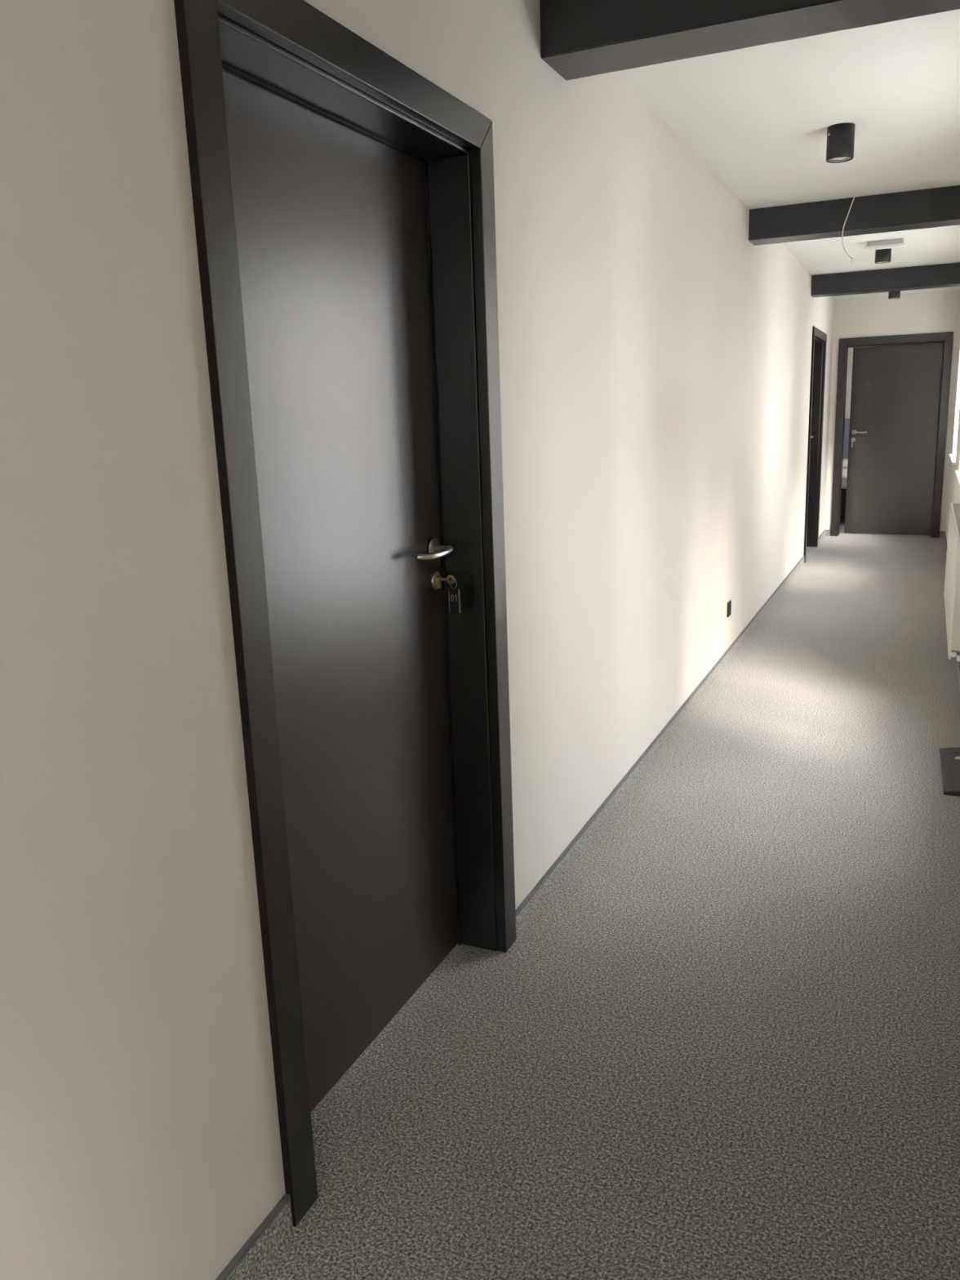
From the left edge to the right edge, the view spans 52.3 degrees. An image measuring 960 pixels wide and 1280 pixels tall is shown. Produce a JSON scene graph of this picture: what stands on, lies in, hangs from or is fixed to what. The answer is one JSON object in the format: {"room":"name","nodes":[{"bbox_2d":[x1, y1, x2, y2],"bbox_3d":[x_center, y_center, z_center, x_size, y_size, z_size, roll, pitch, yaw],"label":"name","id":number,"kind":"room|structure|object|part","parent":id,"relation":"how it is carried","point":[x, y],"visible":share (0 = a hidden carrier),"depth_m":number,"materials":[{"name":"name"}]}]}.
{"room":"office corridor","nodes":[
{"label":"office corridor","id":0,"kind":"room"},
{"bbox_2d":[0,0,834,1279],"bbox_3d":[0.881,-0.873,4.483,0.170,2.498,13.849,4,14,24],"label":"wall","id":1,"kind":"structure","parent":0,"point":[655,358],"depth_m":1.48,"materials":[{"name":"white paint"}]},
{"bbox_2d":[215,1193,293,1279],"bbox_3d":[-1.083,1.430,0.178,0.012,0.070,3.610,4,14,24],"label":"baseboard","id":2,"kind":"structure","parent":1,"relation":"attached to","point":[259,1247],"depth_m":1.70,"materials":[{"name":"grey carpet"}]},
{"bbox_2d":[173,0,515,1226],"bbox_3d":[-0.236,-0.072,2.061,0.180,2.097,1.074,4,14,24],"label":"door","id":3,"kind":"structure","parent":1,"relation":"in","point":[344,198],"depth_m":2.06,"materials":[{"name":"wood"}]},
{"bbox_3d":[-0.369,0.042,1.587,0.027,2.096,0.075,4,14,24],"label":"architrave","id":4,"kind":"part","parent":3,"relation":"part of","materials":[{"name":"wood"}]},
{"bbox_3d":[-0.201,-1.052,1.805,0.027,0.075,1.072,4,14,24],"label":"architrave","id":5,"kind":"part","parent":3,"relation":"part of","materials":[{"name":"wood"}]},
{"bbox_3d":[-0.112,-0.209,2.351,0.063,0.021,0.152,4,14,24],"label":"handle","id":6,"kind":"part","parent":3,"relation":"part of","materials":[{"name":"silver metal"}]},
{"bbox_2d":[440,574,460,613],"bbox_3d":[-0.073,-0.114,2.437,0.049,0.098,0.010,6,15,30],"label":"key","id":7,"kind":"object","parent":3,"relation":"hanging from","point":[454,593],"visible":1,"depth_m":2.43,"materials":[{"name":"gold metal"}]},
{"bbox_3d":[0.038,-0.175,2.473,0.027,2.096,0.075,4,14,24],"label":"architrave","id":8,"kind":"part","parent":3,"relation":"part of","materials":[{"name":"wood"}]},
{"bbox_2d":[515,555,804,937],"bbox_3d":[1.546,0.028,5.890,0.012,0.070,7.126,4,14,24],"label":"baseboard","id":9,"kind":"structure","parent":1,"relation":"attached to","point":[534,900],"depth_m":3.71,"materials":[{"name":"grey carpet"}]},
{"bbox_2d":[727,600,731,617],"bbox_3d":[1.426,-0.179,5.591,0.010,0.084,0.084,4,14,24],"label":"wall socket","id":10,"kind":"object","parent":1,"relation":"attached to","point":[729,603],"visible":1,"depth_m":5.57,"materials":[{"name":"black plastic"}]},
{"bbox_2d":[803,326,826,563],"bbox_3d":[3.134,-1.869,9.383,0.180,2.097,1.190,4,14,24],"label":"door","id":11,"kind":"structure","parent":1,"relation":"in","point":[819,344],"depth_m":9.76,"materials":[{"name":"wood"}]},
{"bbox_3d":[2.977,-1.743,8.858,0.027,2.096,0.075,4,14,24],"label":"architrave","id":12,"kind":"part","parent":11,"relation":"part of","materials":[{"name":"wood"}]},
{"bbox_3d":[3.169,-2.850,9.126,0.027,0.075,1.188,4,14,24],"label":"architrave","id":13,"kind":"part","parent":11,"relation":"part of","materials":[{"name":"wood"}]},
{"bbox_3d":[3.432,-1.986,9.846,0.027,2.096,0.075,4,14,24],"label":"architrave","id":14,"kind":"part","parent":11,"relation":"part of","materials":[{"name":"wood"}]},
{"bbox_2d":[817,529,825,544],"bbox_3d":[3.658,-1.099,10.481,0.012,0.070,0.849,4,14,24],"label":"baseboard","id":15,"kind":"structure","parent":1,"relation":"attached to","point":[822,535],"depth_m":10.48,"materials":[{"name":"grey carpet"}]},
{"bbox_2d":[252,516,959,1279],"bbox_3d":[1.987,0.075,6.040,4.100,0.120,17.400,4,14,24],"label":"floor","id":16,"kind":"structure","parent":0,"point":[724,1044],"depth_m":2.32,"materials":[{"name":"grey carpet"}]},
{"bbox_2d":[840,418,849,516],"bbox_3d":[4.833,-2.218,12.604,1.640,1.220,2.060,4,14,24],"label":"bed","id":17,"kind":"object","parent":16,"relation":"on","point":[846,427],"visible":0.02,"depth_m":13.07,"materials":[{"name":"black fabric"}]},
{"bbox_3d":[4.815,-2.096,12.580,1.580,0.155,1.930,4,14,24],"label":"mattress","id":18,"kind":"part","parent":17,"relation":"part of","materials":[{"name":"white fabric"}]},
{"bbox_2d":[842,458,848,468],"bbox_3d":[4.745,-2.409,13.364,0.640,0.120,0.420,4,14,24],"label":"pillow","id":19,"kind":"object","parent":17,"relation":"on","point":[845,461],"depth_m":13.09,"materials":[{"name":"white fabric"}]},
{"bbox_3d":[5.230,-2.454,13.463,1.640,1.170,0.110,4,14,24],"label":"headboard","id":20,"kind":"part","parent":17,"relation":"part of","materials":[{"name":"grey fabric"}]},
{"bbox_2d":[939,746,959,796],"bbox_3d":[1.861,0.507,3.838,0.097,0.030,0.513,4,14,24],"label":"floor plate","id":21,"kind":"object","parent":16,"relation":"on","point":[949,757],"visible":1,"depth_m":3.82,"materials":[{"name":"grey metal"}]},
{"bbox_2d":[618,8,959,299],"bbox_3d":[1.516,-2.105,3.900,1.654,0.120,14.169,4,14,24],"label":"ceiling","id":22,"kind":"structure","parent":0,"point":[759,117],"depth_m":3.74,"materials":[{"name":"white paint"}]},
{"bbox_2d":[539,0,959,79],"bbox_3d":[0.751,-1.594,2.376,1.274,0.184,0.206,4,14,24],"label":"ceiling beam","id":23,"kind":"structure","parent":22,"relation":"attached to","point":[580,38],"depth_m":2.44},
{"bbox_2d":[826,122,855,163],"bbox_3d":[1.433,-1.975,3.888,0.104,0.122,0.104,4,14,24],"label":"ceiling spotlight","id":24,"kind":"object","parent":22,"relation":"attached to","point":[840,136],"visible":1,"depth_m":3.85,"materials":[{"name":"black metal"}]},
{"bbox_2d":[841,186,863,263],"bbox_3d":[1.917,-2.135,5.040,0.094,0.366,0.024,4,14,24],"label":"cable","id":25,"kind":"object","parent":22,"relation":"hanging from","point":[860,188],"visible":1,"depth_m":5.05,"materials":[{"name":"white plastic"}]},
{"bbox_2d":[748,185,959,245],"bbox_3d":[2.096,-2.311,5.298,1.274,0.184,0.206,4,14,24],"label":"ceiling beam","id":26,"kind":"structure","parent":22,"relation":"attached to","point":[933,207],"depth_m":5.24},
{"bbox_2d":[875,248,891,263],"bbox_3d":[2.807,-2.693,6.805,0.104,0.122,0.104,4,14,24],"label":"ceiling spotlight","id":27,"kind":"object","parent":22,"relation":"attached to","point":[882,255],"visible":0.76,"depth_m":6.77,"materials":[{"name":"black metal"}]},
{"bbox_2d":[864,238,905,250],"bbox_3d":[2.760,-2.696,6.662,0.256,0.048,0.088,4,14,24],"label":"emergency light","id":28,"kind":"object","parent":22,"relation":"attached to","point":[899,242],"visible":1,"depth_m":6.63,"materials":[{"name":"grey plastic"}]},
{"bbox_2d":[864,243,905,250],"bbox_3d":[2.760,-2.681,6.666,0.256,0.016,0.088,4,14,24],"label":"diffuser","id":29,"kind":"object","parent":28,"relation":"attached to","point":[869,246],"depth_m":6.65,"materials":[{"name":"white plastic"}]},
{"bbox_2d":[810,262,959,297],"bbox_3d":[3.416,-3.015,8.167,1.274,0.184,0.206,4,14,24],"label":"ceiling beam","id":30,"kind":"structure","parent":22,"relation":"attached to","point":[942,275],"depth_m":8.09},
{"bbox_2d":[888,290,900,298],"bbox_3d":[3.911,-3.286,9.224,0.104,0.122,0.104,4,14,24],"label":"ceiling spotlight","id":31,"kind":"object","parent":22,"relation":"attached to","point":[891,295],"visible":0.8,"depth_m":9.19,"materials":[{"name":"black metal"}]},
{"bbox_2d":[844,344,896,418],"bbox_3d":[5.471,-3.083,13.418,3.900,2.498,0.100,4,14,24],"label":"wall","id":32,"kind":"structure","parent":0,"point":[850,358],"depth_m":13.43,"materials":[{"name":"white paint"}]},
{"bbox_2d":[824,289,959,531],"bbox_3d":[4.418,-2.354,10.398,1.654,2.498,0.170,4,14,24],"label":"wall","id":33,"kind":"structure","parent":0,"point":[935,312],"depth_m":10.16,"materials":[{"name":"white paint"}]},
{"bbox_2d":[825,529,830,536],"bbox_3d":[3.857,-1.189,10.839,0.053,0.070,0.012,4,14,24],"label":"baseboard","id":34,"kind":"structure","parent":33,"relation":"attached to","point":[827,531],"depth_m":10.84,"materials":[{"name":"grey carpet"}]},
{"bbox_2d":[830,331,953,537],"bbox_3d":[4.403,-2.172,10.507,1.094,2.097,0.304,4,14,24],"label":"door","id":35,"kind":"structure","parent":33,"relation":"in","point":[900,395],"depth_m":10.51,"materials":[{"name":"wood"}]},
{"bbox_3d":[3.882,-2.172,10.590,0.075,2.096,0.027,4,14,24],"label":"architrave","id":36,"kind":"part","parent":35,"relation":"part of","materials":[{"name":"wood"}]},
{"bbox_3d":[4.145,-2.267,10.669,0.152,0.021,0.063,6,15,32],"label":"handle","id":37,"kind":"part","parent":35,"relation":"part of","materials":[{"name":"silver metal"}]},
{"bbox_3d":[4.311,-3.127,10.158,1.092,0.075,0.027,4,14,24],"label":"architrave","id":38,"kind":"part","parent":35,"relation":"part of","materials":[{"name":"wood"}]},
{"bbox_3d":[4.811,-2.111,10.178,0.075,2.096,0.027,4,14,24],"label":"architrave","id":39,"kind":"part","parent":35,"relation":"part of","materials":[{"name":"wood"}]},
{"bbox_2d":[938,531,944,537],"bbox_3d":[4.901,-1.120,10.376,0.047,0.070,0.012,4,14,24],"label":"baseboard","id":40,"kind":"structure","parent":33,"relation":"attached to","point":[941,533],"depth_m":10.37,"materials":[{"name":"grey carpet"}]},
{"bbox_2d":[945,333,959,543],"bbox_3d":[2.189,-0.786,3.902,0.270,2.498,13.849,4,14,24],"label":"wall","id":41,"kind":"structure","parent":0,"point":[953,495],"depth_m":9.54,"materials":[{"name":"white paint"}]},
{"bbox_2d":[943,502,959,662],"bbox_3d":[2.569,-0.368,5.255,0.081,0.569,1.772,4,14,24],"label":"radiator","id":42,"kind":"object","parent":41,"relation":"attached to","point":[952,580],"visible":1,"depth_m":4.69,"materials":[{"name":"white metal"}]},
{"bbox_2d":[950,502,959,541],"bbox_3d":[2.555,-0.643,5.207,0.058,0.010,1.750,4,14,24],"label":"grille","id":43,"kind":"object","parent":42,"relation":"attached to","point":[954,508],"depth_m":5.24,"materials":[{"name":"white"}]},
{"bbox_2d":[943,531,959,691],"bbox_3d":[2.103,0.388,4.230,0.012,0.070,13.849,4,14,24],"label":"baseboard","id":44,"kind":"structure","parent":41,"relation":"attached to","point":[944,536],"depth_m":5.36,"materials":[{"name":"grey carpet"}]},
{"bbox_2d":[948,453,955,465],"bbox_3d":[4.455,-2.276,8.867,0.258,1.272,1.510,4,14,24],"label":"window","id":45,"kind":"structure","parent":41,"relation":"in","point":[952,456],"depth_m":8.95,"materials":[{"name":"white plastic"}]},
{"bbox_2d":[955,470,959,487],"bbox_3d":[3.405,-1.692,6.590,0.258,1.222,1.460,4,14,24],"label":"window","id":46,"kind":"structure","parent":41,"relation":"in","point":[957,472],"depth_m":6.92,"materials":[{"name":"white plastic"}]}
]}

